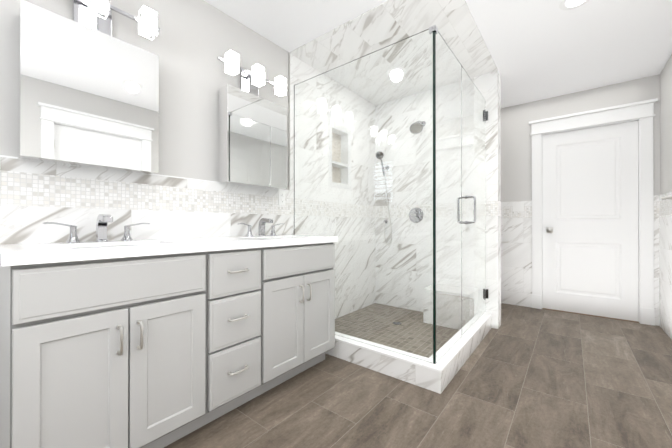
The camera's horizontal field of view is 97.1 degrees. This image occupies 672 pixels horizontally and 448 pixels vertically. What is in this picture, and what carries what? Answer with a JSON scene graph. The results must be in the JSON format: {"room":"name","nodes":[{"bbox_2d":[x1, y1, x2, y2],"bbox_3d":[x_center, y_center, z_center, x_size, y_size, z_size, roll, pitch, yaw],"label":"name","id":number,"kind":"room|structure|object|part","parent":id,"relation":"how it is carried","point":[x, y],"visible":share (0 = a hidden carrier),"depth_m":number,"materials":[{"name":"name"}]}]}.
{"room":"bathroom","nodes":[
{"label":"bathroom","id":0,"kind":"room"},
{"bbox_2d":[0,0,288,189],"bbox_3d":[-1.279,-0.239,1.534,0.150,2.450,3.770,0,0,38],"label":"wall","id":1,"kind":"structure","parent":0,"point":[190,42],"depth_m":1.84,"materials":[{"name":"grey paint"}]},
{"bbox_2d":[18,0,158,174],"bbox_3d":[-1.170,-0.599,1.449,0.110,0.640,0.520,0,0,38],"label":"mirror","id":2,"kind":"object","parent":1,"relation":"attached to","point":[88,96],"visible":1,"depth_m":1.37,"materials":[{"name":"white"}]},
{"bbox_2d":[73,0,159,39],"bbox_3d":[-1.163,-1.057,1.441,0.151,0.195,0.570,0,0,38],"label":"sconce","id":3,"kind":"object","parent":1,"relation":"attached to","point":[96,15],"visible":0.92,"depth_m":1.50,"materials":[{"name":"white glass"}]},
{"bbox_3d":[-1.213,-1.039,1.481,0.022,0.160,0.150,0,0,38],"label":"plate","id":4,"kind":"part","parent":3,"relation":"part of","materials":[{"name":"silver metal"}]},
{"bbox_3d":[-1.132,-1.070,1.416,0.072,0.128,0.072,0,0,38],"label":"lamp shade","id":5,"kind":"part","parent":3,"relation":"part of","materials":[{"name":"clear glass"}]},
{"bbox_3d":[-1.132,-1.070,1.416,0.052,0.104,0.052,0,0,38],"label":"bulb","id":6,"kind":"part","parent":3,"relation":"part of","materials":[{"name":"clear glass"}]},
{"bbox_3d":[-1.001,-1.070,1.581,0.072,0.128,0.072,0,0,38],"label":"lamp shade","id":7,"kind":"part","parent":3,"relation":"part of","materials":[{"name":"white glass"}]},
{"bbox_3d":[-1.001,-1.070,1.581,0.052,0.104,0.052,0,0,38],"label":"bulb","id":8,"kind":"part","parent":3,"relation":"part of","materials":[{"name":"white glass"}]},
{"bbox_2d":[0,157,288,243],"bbox_3d":[-1.315,0.350,1.360,0.008,1.270,2.955,0,0,38],"label":"wall tiles","id":9,"kind":"structure","parent":1,"relation":"attached to","point":[34,195],"depth_m":1.58,"materials":[{"name":"white tile"}]},
{"bbox_2d":[0,155,288,190],"bbox_3d":[-1.314,-0.284,1.361,0.010,0.008,2.955,0,0,38],"label":"trim","id":10,"kind":"structure","parent":9,"relation":"attached to","point":[140,173],"depth_m":1.75,"materials":[{"name":"white"}]},
{"bbox_2d":[278,191,284,204],"bbox_3d":[-0.445,-0.214,2.446,0.009,0.118,0.072,0,0,38],"label":"outlet","id":11,"kind":"object","parent":9,"relation":"attached to","point":[281,197],"visible":1,"depth_m":2.44,"materials":[{"name":"white plastic"}]},
{"bbox_2d":[217,50,286,96],"bbox_3d":[-0.592,-1.054,2.162,0.151,0.195,0.570,0,0,38],"label":"sconce","id":12,"kind":"object","parent":1,"relation":"attached to","point":[252,80],"visible":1,"depth_m":2.14,"materials":[{"name":"white glass"}]},
{"bbox_3d":[-0.691,-1.069,1.973,0.072,0.128,0.072,0,0,38],"label":"lamp shade","id":13,"kind":"part","parent":12,"relation":"part of","materials":[{"name":"white glass"}]},
{"bbox_3d":[-0.691,-1.069,1.973,0.052,0.104,0.052,0,0,38],"label":"bulb","id":14,"kind":"part","parent":12,"relation":"part of","materials":[{"name":"white glass"}]},
{"bbox_3d":[-0.642,-1.037,2.202,0.022,0.160,0.150,0,0,38],"label":"plate","id":15,"kind":"part","parent":12,"relation":"part of","materials":[{"name":"silver metal"}]},
{"bbox_3d":[-0.560,-1.068,2.138,0.072,0.128,0.072,0,0,38],"label":"lamp shade","id":16,"kind":"part","parent":12,"relation":"part of","materials":[{"name":"white glass"}]},
{"bbox_3d":[-0.560,-1.068,2.138,0.052,0.104,0.052,0,0,38],"label":"bulb","id":17,"kind":"part","parent":12,"relation":"part of","materials":[{"name":"white glass"}]},
{"bbox_3d":[-0.430,-1.067,2.302,0.072,0.128,0.072,0,0,38],"label":"lamp shade","id":18,"kind":"part","parent":12,"relation":"part of","materials":[{"name":"white glass"}]},
{"bbox_3d":[-0.430,-1.067,2.302,0.052,0.104,0.052,0,0,38],"label":"bulb","id":19,"kind":"part","parent":12,"relation":"part of","materials":[{"name":"white glass"}]},
{"bbox_2d":[218,84,286,189],"bbox_3d":[-0.593,-0.597,2.178,0.110,0.640,0.520,0,0,38],"label":"upper cabinet","id":20,"kind":"object","parent":1,"relation":"attached to","point":[252,140],"visible":1,"depth_m":2.09,"materials":[{"name":"white metal"}]},
{"bbox_2d":[288,53,289,190],"bbox_3d":[-0.397,-0.867,2.521,0.011,1.172,0.008,0,0,38],"label":"trim","id":21,"kind":"structure","parent":1,"relation":"attached to","point":[289,130],"depth_m":2.52,"materials":[{"name":"silver metal"}]},
{"bbox_2d":[289,54,321,234],"bbox_3d":[-0.222,-0.231,2.741,0.008,2.442,0.565,0,0,38],"label":"shower wall tile","id":22,"kind":"structure","parent":1,"relation":"attached to","point":[301,71],"depth_m":2.55,"materials":[{"name":"white tile"}]},
{"bbox_2d":[164,303,671,447],"bbox_3d":[0.460,1.036,1.544,3.160,0.100,6.050,0,0,38],"label":"floor","id":23,"kind":"structure","parent":0,"point":[527,377],"depth_m":1.66,"materials":[{"name":"tile"}]},
{"bbox_2d":[0,214,337,447],"bbox_3d":[-0.694,0.470,1.662,0.585,1.032,1.600,0,0,38],"label":"bathroom vanity","id":24,"kind":"object","parent":23,"relation":"on","point":[126,341],"visible":1,"depth_m":1.20,"materials":[{"name":"grey paint"}]},
{"bbox_3d":[-0.886,0.594,1.014,0.018,0.550,0.298,0,0,38],"label":"door","id":25,"kind":"part","parent":24,"relation":"part of","materials":[{"name":"grey paint"}]},
{"bbox_3d":[-0.793,0.430,1.092,0.032,0.110,0.010,0,0,38],"label":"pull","id":26,"kind":"part","parent":24,"relation":"part of","materials":[{"name":"silver metal"}]},
{"bbox_3d":[-0.752,0.430,1.143,0.032,0.110,0.010,0,0,38],"label":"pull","id":27,"kind":"part","parent":24,"relation":"part of","materials":[{"name":"silver metal"}]},
{"bbox_3d":[-0.698,0.595,1.251,0.018,0.550,0.298,0,0,38],"label":"door","id":28,"kind":"part","parent":24,"relation":"part of","materials":[{"name":"grey paint"}]},
{"bbox_2d":[0,235,337,265],"bbox_3d":[-0.701,0.144,1.668,0.567,0.115,1.600,0,0,38],"label":"countertop","id":29,"kind":"structure","parent":24,"relation":"on","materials":[{"name":"white stone"}]},
{"bbox_2d":[43,222,80,242],"bbox_3d":[-1.225,0.038,1.328,0.052,0.094,0.127,0,0,38],"label":"handle","id":30,"kind":"object","parent":29,"relation":"on","point":[73,238],"depth_m":1.34,"materials":[{"name":"silver metal"}]},
{"bbox_2d":[95,214,112,241],"bbox_3d":[-1.103,0.020,1.413,0.139,0.132,0.054,0,0,38],"label":"faucet","id":31,"kind":"object","parent":29,"relation":"on","point":[102,219],"depth_m":1.42,"materials":[{"name":"silver metal"}]},
{"bbox_2d":[121,222,149,240],"bbox_3d":[-1.048,0.039,1.552,0.052,0.094,0.127,0,0,38],"label":"handle","id":32,"kind":"object","parent":29,"relation":"on","point":[127,236],"depth_m":1.51,"materials":[{"name":"silver metal"}]},
{"bbox_2d":[238,223,252,236],"bbox_3d":[-0.635,0.041,2.073,0.052,0.094,0.127,0,0,38],"label":"handle","id":33,"kind":"object","parent":29,"relation":"on","point":[249,234],"depth_m":2.09,"materials":[{"name":"silver metal"}]},
{"bbox_2d":[258,218,272,235],"bbox_3d":[-0.513,0.022,2.158,0.139,0.132,0.054,0,0,38],"label":"faucet","id":34,"kind":"object","parent":29,"relation":"on","point":[261,228],"depth_m":2.16,"materials":[{"name":"silver metal"}]},
{"bbox_2d":[269,223,283,235],"bbox_3d":[-0.458,0.041,2.296,0.052,0.094,0.127,0,0,38],"label":"handle","id":35,"kind":"object","parent":29,"relation":"on","point":[272,233],"depth_m":2.26,"materials":[{"name":"silver metal"}]},
{"bbox_3d":[-0.502,0.246,1.498,0.021,0.210,0.290,0,0,38],"label":"drawer","id":36,"kind":"part","parent":24,"relation":"part of","materials":[{"name":"grey paint"}]},
{"bbox_3d":[-0.502,0.481,1.497,0.021,0.240,0.290,0,0,38],"label":"drawer","id":37,"kind":"part","parent":24,"relation":"part of","materials":[{"name":"grey paint"}]},
{"bbox_3d":[-0.502,0.741,1.496,0.021,0.260,0.290,0,0,38],"label":"drawer","id":38,"kind":"part","parent":24,"relation":"part of","materials":[{"name":"grey paint"}]},
{"bbox_3d":[-0.483,0.236,1.483,0.032,0.010,0.109,0,0,38],"label":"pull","id":39,"kind":"part","parent":24,"relation":"part of","materials":[{"name":"silver metal"}]},
{"bbox_3d":[-0.483,0.471,1.482,0.032,0.010,0.109,0,0,38],"label":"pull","id":40,"kind":"part","parent":24,"relation":"part of","materials":[{"name":"silver metal"}]},
{"bbox_3d":[-0.483,0.731,1.482,0.032,0.010,0.109,0,0,38],"label":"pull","id":41,"kind":"part","parent":24,"relation":"part of","materials":[{"name":"silver metal"}]},
{"bbox_3d":[-0.305,0.597,1.747,0.018,0.550,0.308,0,0,38],"label":"door","id":42,"kind":"part","parent":24,"relation":"part of","materials":[{"name":"grey paint"}]},
{"bbox_3d":[-0.208,0.432,1.830,0.032,0.110,0.010,0,0,38],"label":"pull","id":43,"kind":"part","parent":24,"relation":"part of","materials":[{"name":"silver metal"}]},
{"bbox_3d":[-0.168,0.432,1.881,0.032,0.110,0.010,0,0,38],"label":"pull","id":44,"kind":"part","parent":24,"relation":"part of","materials":[{"name":"silver metal"}]},
{"bbox_3d":[-0.111,0.598,1.993,0.018,0.550,0.308,0,0,38],"label":"door","id":45,"kind":"part","parent":24,"relation":"part of","materials":[{"name":"grey paint"}]},
{"bbox_2d":[294,25,491,393],"bbox_3d":[0.551,-0.105,2.667,1.295,2.189,1.418,0,0,38],"label":"shower enclosure","id":46,"kind":"object","parent":23,"relation":"on","point":[389,167],"visible":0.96,"depth_m":2.06,"materials":[{"name":"glass"}]},
{"bbox_3d":[0.122,-0.175,2.179,1.224,2.043,0.010,0,0,38],"label":"glass","id":47,"kind":"part","parent":46,"relation":"part of","materials":[{"name":"clear glass"}]},
{"bbox_3d":[0.772,-0.176,2.022,0.010,2.043,0.548,0,0,38],"label":"glass","id":48,"kind":"part","parent":46,"relation":"part of","materials":[{"name":"clear glass"}]},
{"bbox_3d":[1.191,-0.179,2.552,0.010,2.033,0.791,0,0,38],"label":"glass door","id":49,"kind":"part","parent":46,"relation":"part of","materials":[{"name":"clear glass"}]},
{"bbox_2d":[204,0,671,107],"bbox_3d":[0.460,-1.514,1.552,3.160,0.100,6.050,0,0,38],"label":"ceiling","id":50,"kind":"structure","parent":0,"point":[541,49],"depth_m":2.28,"materials":[{"name":"white paint"}]},
{"bbox_2d":[289,0,500,77],"bbox_3d":[0.610,-1.456,2.724,1.340,0.008,1.565,0,0,38],"label":"wall tiles","id":51,"kind":"structure","parent":50,"relation":"attached to","point":[384,24],"depth_m":2.28,"materials":[{"name":"white tile"}]},
{"bbox_2d":[559,0,589,9],"bbox_3d":[1.571,-1.465,1.940,0.180,0.018,0.180,0,0,38],"label":"recessed light","id":52,"kind":"object","parent":50,"relation":"in","point":[570,4],"visible":1,"depth_m":1.97,"materials":[{"name":"white"}]},
{"bbox_2d":[501,74,659,201],"bbox_3d":[2.296,-0.232,3.665,2.810,2.450,0.150,0,0,38],"label":"wall","id":53,"kind":"structure","parent":0,"point":[516,158],"depth_m":3.48,"materials":[{"name":"grey paint"}]},
{"bbox_2d":[501,201,531,306],"bbox_3d":[1.741,0.359,4.002,1.519,1.270,0.008,0,0,38],"label":"wall tiles","id":54,"kind":"structure","parent":53,"relation":"attached to","point":[516,263],"depth_m":3.63,"materials":[{"name":"white tile"}]},
{"bbox_2d":[513,202,523,211],"bbox_3d":[2.218,-0.212,3.615,0.118,0.118,0.009,0,0,38],"label":"double light switch","id":55,"kind":"object","parent":54,"relation":"attached to","point":[518,206],"visible":1,"depth_m":3.61,"materials":[{"name":"white plastic"}]},
{"bbox_2d":[532,294,541,308],"bbox_3d":[2.364,0.912,3.495,0.098,0.160,0.027,0,0,38],"label":"plinth","id":56,"kind":"object","parent":53,"relation":"attached to","point":[537,301],"visible":0.96,"depth_m":3.48,"materials":[{"name":"white wood"}]},
{"bbox_2d":[542,308,638,322],"bbox_3d":[2.774,0.989,3.283,0.801,0.005,0.150,0,0,38],"label":"main door sill","id":57,"kind":"structure","parent":53,"relation":"attached to","point":[592,315],"depth_m":3.20,"materials":[{"name":"brown"}]},
{"bbox_2d":[542,121,638,321],"bbox_3d":[2.752,-0.030,3.258,0.797,2.031,0.035,0,0,38],"label":"door","id":58,"kind":"structure","parent":53,"relation":"in","point":[590,214],"depth_m":3.22,"materials":[{"name":"white wood"}]},
{"bbox_2d":[531,102,653,322],"bbox_3d":[2.767,-0.099,3.277,1.001,2.181,0.174,0,0,38],"label":"door frame","id":59,"kind":"structure","parent":53,"relation":"attached to","point":[646,224],"depth_m":2.98,"materials":[{"name":"white wood"}]},
{"bbox_3d":[2.773,-1.057,3.289,0.801,0.018,0.152,0,0,38],"label":"main door jamb","id":60,"kind":"part","parent":59,"relation":"part of","materials":[{"name":"white wood"}]},
{"bbox_3d":[2.720,-1.130,3.221,1.001,0.119,0.024,0,0,38],"label":"main door head trim","id":61,"kind":"part","parent":59,"relation":"part of","materials":[{"name":"white wood"}]},
{"bbox_2d":[530,114,655,135],"bbox_3d":[2.717,-1.062,3.217,1.025,0.016,0.034,0,0,38],"label":"bead","id":62,"kind":"object","parent":53,"relation":"attached to","point":[621,120],"visible":1,"depth_m":3.17,"materials":[{"name":"white wood"}]},
{"bbox_2d":[529,98,657,124],"bbox_3d":[2.713,-1.203,3.213,1.049,0.027,0.046,0,0,38],"label":"cap","id":63,"kind":"object","parent":53,"relation":"attached to","point":[598,110],"visible":0.96,"depth_m":3.15,"materials":[{"name":"white wood"}]},
{"bbox_2d":[640,307,654,325],"bbox_3d":[3.075,0.911,2.932,0.098,0.160,0.027,0,0,38],"label":"plinth","id":64,"kind":"object","parent":53,"relation":"attached to","point":[647,316],"visible":0.94,"depth_m":2.92,"materials":[{"name":"white wood"}]},
{"bbox_2d":[654,195,659,325],"bbox_3d":[3.130,0.355,2.902,0.042,1.270,0.008,0,0,38],"label":"wall tiles","id":65,"kind":"structure","parent":53,"relation":"attached to","point":[656,260],"depth_m":2.90,"materials":[{"name":"white tile"}]},
{"bbox_2d":[660,54,671,194],"bbox_3d":[2.338,-0.238,1.737,0.150,2.450,2.820,0,0,38],"label":"wall","id":66,"kind":"structure","parent":0,"point":[666,129],"depth_m":2.69,"materials":[{"name":"grey paint"}]},
{"bbox_2d":[659,191,671,339],"bbox_3d":[2.306,0.352,1.821,0.008,1.270,2.725,0,0,38],"label":"wall tile","id":67,"kind":"structure","parent":66,"relation":"attached to","point":[665,257],"depth_m":2.69,"materials":[{"name":"white tile"}]},
{"bbox_2d":[661,195,671,200],"bbox_3d":[2.626,-0.222,2.287,0.065,0.048,0.648,0,0,38],"label":"towel rail","id":68,"kind":"object","parent":67,"relation":"attached to","point":[668,197],"visible":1,"depth_m":2.48,"materials":[{"name":"silver metal"}]},
{"bbox_3d":[1.049,-0.233,3.280,1.332,2.450,0.142,0,0,38],"label":"wall","id":69,"kind":"structure","parent":0,"visible":0},
{"bbox_2d":[471,71,496,328],"bbox_3d":[1.005,-0.230,3.219,1.324,2.442,0.008,0,0,38],"label":"wall tile","id":70,"kind":"structure","parent":69,"relation":"attached to","point":[486,85],"depth_m":2.84,"materials":[{"name":"white tile"}]},
{"bbox_2d":[497,70,500,328],"bbox_3d":[1.571,-0.235,2.861,0.008,2.450,0.150,0,0,38],"label":"wall tile","id":71,"kind":"structure","parent":69,"relation":"attached to","point":[498,200],"depth_m":2.83,"materials":[{"name":"white tile"}]}
]}

